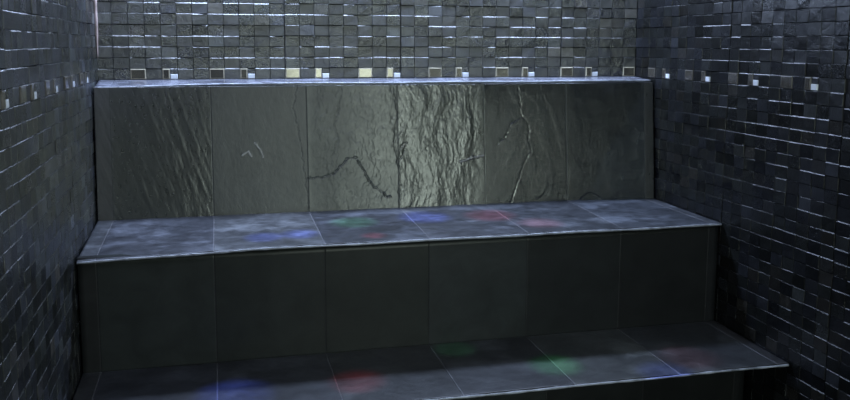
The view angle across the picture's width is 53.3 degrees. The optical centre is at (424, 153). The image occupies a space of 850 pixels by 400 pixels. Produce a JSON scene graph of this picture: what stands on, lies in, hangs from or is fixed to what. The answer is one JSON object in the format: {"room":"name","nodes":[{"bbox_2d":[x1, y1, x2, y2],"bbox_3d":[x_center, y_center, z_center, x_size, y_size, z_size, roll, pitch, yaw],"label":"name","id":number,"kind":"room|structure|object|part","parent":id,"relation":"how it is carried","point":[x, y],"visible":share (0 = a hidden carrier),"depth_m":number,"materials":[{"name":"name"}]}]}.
{"room":"spa","nodes":[
{"label":"spa","id":0,"kind":"room"},
{"bbox_2d":[0,0,97,399],"bbox_3d":[-0.914,0.315,1.447,0.124,2.123,4.609,-2,8,-14],"label":"wall","id":1,"kind":"structure","parent":0,"point":[49,213],"depth_m":2.45,"materials":[{"name":"tile"}]},
{"bbox_2d":[0,90,5,109],"bbox_3d":[-1.008,-0.128,2.014,0.014,0.045,0.031,-2,8,-14],"label":"tile","id":2,"kind":"object","parent":1,"relation":"in","point":[2,92],"depth_m":2.01,"materials":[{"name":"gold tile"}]},
{"bbox_2d":[18,85,26,103],"bbox_3d":[-1.060,-0.156,2.222,0.014,0.045,0.064,-2,8,-14],"label":"tile","id":3,"kind":"object","parent":1,"relation":"in","point":[22,88],"depth_m":2.21,"materials":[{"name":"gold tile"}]},
{"bbox_2d":[30,84,34,100],"bbox_3d":[-1.087,-0.171,2.334,0.014,0.045,0.031,-2,8,-14],"label":"tile","id":4,"kind":"object","parent":1,"relation":"in","point":[32,97],"depth_m":2.32,"materials":[{"name":"grey tile"}]},
{"bbox_2d":[43,80,49,95],"bbox_3d":[-1.139,-0.198,2.541,0.014,0.045,0.064,-2,8,-14],"label":"tile","id":5,"kind":"object","parent":1,"relation":"in","point":[47,82],"depth_m":2.53,"materials":[{"name":"grey tile"}]},
{"bbox_2d":[53,79,55,92],"bbox_3d":[-1.166,-0.212,2.653,0.014,0.045,0.031,-2,8,-14],"label":"tile","id":6,"kind":"object","parent":1,"relation":"in","point":[54,80],"depth_m":2.64,"materials":[{"name":"grey tile"}]},
{"bbox_2d":[63,76,68,89],"bbox_3d":[-1.218,-0.240,2.861,0.014,0.045,0.064,-2,8,-14],"label":"tile","id":7,"kind":"object","parent":1,"relation":"in","point":[65,78],"depth_m":2.84,"materials":[{"name":"grey tile"}]},
{"bbox_2d":[78,72,82,84],"bbox_3d":[-1.297,-0.282,3.180,0.014,0.045,0.064,-2,8,-14],"label":"tile","id":8,"kind":"object","parent":1,"relation":"in","point":[80,73],"depth_m":3.16,"materials":[{"name":"grey tile"}]},
{"bbox_2d":[94,0,637,85],"bbox_3d":[-0.193,-0.021,4.024,2.762,2.121,0.127,-2,8,-14],"label":"wall","id":9,"kind":"structure","parent":0,"point":[188,38],"depth_m":3.88,"materials":[{"name":"tile"}]},
{"bbox_2d":[93,0,97,58],"bbox_3d":[-1.395,-0.716,3.570,0.015,0.626,0.015,1,8,9],"label":"trim","id":10,"kind":"structure","parent":9,"relation":"attached to","point":[94,1],"depth_m":3.59,"materials":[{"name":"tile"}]},
{"bbox_2d":[130,69,145,78],"bbox_3d":[-1.242,-0.345,3.667,0.064,0.045,0.014,-2,8,-14],"label":"tile","id":11,"kind":"object","parent":9,"relation":"in","point":[134,73],"depth_m":3.66,"materials":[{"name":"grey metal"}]},
{"bbox_2d":[162,69,169,78],"bbox_3d":[-1.130,-0.349,3.694,0.031,0.045,0.014,-2,8,-14],"label":"tile","id":12,"kind":"object","parent":9,"relation":"in","point":[166,72],"depth_m":3.69,"materials":[{"name":"grey tile"}]},
{"bbox_2d":[170,74,177,78],"bbox_3d":[-1.098,-0.338,3.704,0.031,0.021,0.013,-2,8,-14],"label":"tile","id":13,"kind":"object","parent":9,"relation":"in","point":[173,76],"depth_m":3.70,"materials":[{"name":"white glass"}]},
{"bbox_2d":[210,68,224,78],"bbox_3d":[-0.920,-0.355,3.745,0.064,0.045,0.014,-2,8,-14],"label":"tile","id":14,"kind":"object","parent":9,"relation":"in","point":[219,73],"depth_m":3.74,"materials":[{"name":"grey tile"}]},
{"bbox_2d":[240,68,247,78],"bbox_3d":[-0.807,-0.358,3.772,0.031,0.045,0.014,-2,8,-14],"label":"tile","id":15,"kind":"object","parent":9,"relation":"in","point":[243,71],"depth_m":3.77,"materials":[{"name":"grey tile"}]},
{"bbox_2d":[248,74,254,78],"bbox_3d":[-0.775,-0.347,3.782,0.031,0.021,0.013,-2,8,-14],"label":"tile","id":16,"kind":"object","parent":9,"relation":"in","point":[250,76],"depth_m":3.78,"materials":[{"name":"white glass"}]},
{"bbox_2d":[285,68,299,77],"bbox_3d":[-0.598,-0.364,3.823,0.064,0.045,0.014,-2,8,-14],"label":"tile","id":17,"kind":"object","parent":9,"relation":"in","point":[289,72],"depth_m":3.82,"materials":[{"name":"beige tile"}]},
{"bbox_2d":[315,68,321,77],"bbox_3d":[-0.485,-0.367,3.851,0.031,0.045,0.014,-2,8,-14],"label":"tile","id":18,"kind":"object","parent":9,"relation":"in","point":[318,71],"depth_m":3.84,"materials":[{"name":"beige tile"}]},
{"bbox_2d":[322,73,328,77],"bbox_3d":[-0.453,-0.356,3.860,0.031,0.021,0.013,-2,8,-14],"label":"tile","id":19,"kind":"object","parent":9,"relation":"in","point":[324,75],"depth_m":3.85,"materials":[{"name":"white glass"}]},
{"bbox_2d":[358,68,371,77],"bbox_3d":[-0.276,-0.373,3.902,0.064,0.045,0.014,-2,8,-14],"label":"tile","id":20,"kind":"object","parent":9,"relation":"in","point":[362,72],"depth_m":3.90,"materials":[{"name":"beige tile"}]},
{"bbox_2d":[386,68,392,77],"bbox_3d":[-0.163,-0.377,3.929,0.031,0.045,0.014,-2,8,-14],"label":"tile","id":21,"kind":"object","parent":9,"relation":"in","point":[389,71],"depth_m":3.92,"materials":[{"name":"beige tile"}]},
{"bbox_2d":[393,73,399,77],"bbox_3d":[-0.131,-0.366,3.939,0.031,0.021,0.013,-2,8,-14],"label":"tile","id":22,"kind":"object","parent":9,"relation":"in","point":[395,75],"depth_m":3.93,"materials":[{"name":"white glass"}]},
{"bbox_2d":[428,68,441,76],"bbox_3d":[0.047,-0.383,3.980,0.064,0.045,0.014,-2,8,-14],"label":"tile","id":23,"kind":"object","parent":9,"relation":"in","point":[432,72],"depth_m":3.97,"materials":[{"name":"grey tile"}]},
{"bbox_2d":[455,68,461,76],"bbox_3d":[0.159,-0.386,4.008,0.031,0.045,0.014,-2,8,-14],"label":"tile","id":24,"kind":"object","parent":9,"relation":"in","point":[458,71],"depth_m":4.00,"materials":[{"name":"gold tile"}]},
{"bbox_2d":[495,67,508,76],"bbox_3d":[0.369,-0.392,4.059,0.064,0.045,0.014,-2,8,-14],"label":"tile","id":25,"kind":"object","parent":9,"relation":"in","point":[499,71],"depth_m":4.05,"materials":[{"name":"grey tile"}]},
{"bbox_2d":[521,67,527,76],"bbox_3d":[0.482,-0.395,4.086,0.031,0.045,0.014,-2,8,-14],"label":"tile","id":26,"kind":"object","parent":9,"relation":"in","point":[524,70],"depth_m":4.08,"materials":[{"name":"grey tile"}]},
{"bbox_2d":[528,72,533,76],"bbox_3d":[0.514,-0.384,4.096,0.031,0.021,0.013,-2,8,-14],"label":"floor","id":27,"kind":"structure","parent":9,"relation":"in","point":[530,74],"depth_m":4.09,"materials":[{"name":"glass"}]},
{"bbox_2d":[560,67,572,75],"bbox_3d":[0.691,-0.401,4.137,0.064,0.045,0.014,-2,8,-14],"label":"tile","id":28,"kind":"object","parent":9,"relation":"in","point":[564,71],"depth_m":4.13,"materials":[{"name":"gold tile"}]},
{"bbox_2d":[585,67,591,75],"bbox_3d":[0.804,-0.405,4.164,0.031,0.045,0.014,-2,8,-14],"label":"tile","id":29,"kind":"object","parent":9,"relation":"in","point":[588,70],"depth_m":4.16,"materials":[{"name":"grey tile"}]},
{"bbox_2d":[622,67,634,75],"bbox_3d":[1.013,-0.410,4.215,0.064,0.045,0.014,-2,8,-14],"label":"tile","id":30,"kind":"object","parent":9,"relation":"in","point":[627,71],"depth_m":4.21,"materials":[{"name":"grey tile"}]},
{"bbox_2d":[635,0,849,399],"bbox_3d":[1.647,0.241,2.071,0.125,2.122,4.609,-2,8,-14],"label":"wall","id":31,"kind":"structure","parent":0,"point":[769,163],"depth_m":3.23,"materials":[{"name":"tile"}]},
{"bbox_2d":[648,68,654,77],"bbox_3d":[1.090,-0.390,4.056,0.014,0.045,0.064,-2,8,-14],"label":"tile","id":32,"kind":"object","parent":31,"relation":"in","point":[651,71],"depth_m":4.05,"materials":[{"name":"grey tile"}]},
{"bbox_2d":[662,68,666,77],"bbox_3d":[1.118,-0.375,3.944,0.014,0.045,0.031,-2,8,-14],"label":"tile","id":33,"kind":"object","parent":31,"relation":"in","point":[664,73],"depth_m":3.94,"materials":[{"name":"grey tile"}]},
{"bbox_2d":[685,70,693,80],"bbox_3d":[1.169,-0.347,3.737,0.014,0.045,0.064,-2,8,-14],"label":"tile","id":34,"kind":"object","parent":31,"relation":"in","point":[688,73],"depth_m":3.73,"materials":[{"name":"grey tile"}]},
{"bbox_2d":[701,71,707,81],"bbox_3d":[1.197,-0.333,3.625,0.014,0.045,0.031,-2,8,-14],"label":"tile","id":35,"kind":"object","parent":31,"relation":"in","point":[703,73],"depth_m":3.62,"materials":[{"name":"grey tile"}]},
{"bbox_2d":[728,72,738,83],"bbox_3d":[1.248,-0.305,3.417,0.014,0.045,0.064,-2,8,-14],"label":"tile","id":36,"kind":"object","parent":31,"relation":"in","point":[732,77],"depth_m":3.42,"materials":[{"name":"grey tile"}]},
{"bbox_2d":[748,73,753,84],"bbox_3d":[1.276,-0.291,3.305,0.014,0.045,0.031,-2,8,-14],"label":"tile","id":37,"kind":"object","parent":31,"relation":"in","point":[750,76],"depth_m":3.30,"materials":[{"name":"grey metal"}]},
{"bbox_2d":[753,80,758,85],"bbox_3d":[1.284,-0.275,3.275,0.013,0.021,0.031,-2,8,-14],"label":"tile","id":38,"kind":"object","parent":31,"relation":"in","point":[755,82],"depth_m":3.27,"materials":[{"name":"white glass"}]},
{"bbox_2d":[780,75,792,88],"bbox_3d":[1.327,-0.263,3.098,0.014,0.045,0.064,-2,8,-14],"label":"tile","id":39,"kind":"object","parent":31,"relation":"in","point":[786,81],"depth_m":3.09,"materials":[{"name":"grey tile"}]},
{"bbox_2d":[804,77,811,89],"bbox_3d":[1.355,-0.248,2.986,0.014,0.045,0.031,-2,8,-14],"label":"tile","id":40,"kind":"object","parent":31,"relation":"in","point":[808,80],"depth_m":2.98,"materials":[{"name":"grey tile"}]},
{"bbox_2d":[811,84,818,90],"bbox_3d":[1.363,-0.233,2.955,0.013,0.021,0.031,-2,8,-14],"label":"tile","id":41,"kind":"object","parent":31,"relation":"in","point":[813,86],"depth_m":2.95,"materials":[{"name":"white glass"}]},
{"bbox_3d":[0.410,1.403,1.716,2.762,0.100,5.220,-2,8,-14],"label":"floor","id":42,"kind":"structure","parent":0,"visible":0},
{"bbox_2d":[76,76,721,372],"bbox_3d":[-0.082,0.396,3.616,2.508,1.402,0.811,-2,8,-14],"label":"bench","id":43,"kind":"object","parent":42,"relation":"on","point":[239,219],"visible":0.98,"depth_m":3.49,"materials":[{"name":"grey stone"}]},
{"bbox_3d":[-0.129,-0.017,3.761,2.508,0.578,0.089,-2,8,-14],"label":"backrest","id":44,"kind":"part","parent":43,"relation":"part of","materials":[{"name":"stone"}]},
{"bbox_3d":[-0.055,0.292,3.494,2.508,0.038,0.574,-2,8,-14],"label":"seat","id":45,"kind":"part","parent":43,"relation":"part of","materials":[{"name":"stone"}]},
{"bbox_2d":[73,321,788,399],"bbox_3d":[0.066,0.970,3.079,2.508,0.402,0.491,-2,8,-14],"label":"step","id":46,"kind":"structure","parent":42,"relation":"on","point":[707,360],"depth_m":3.08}
]}

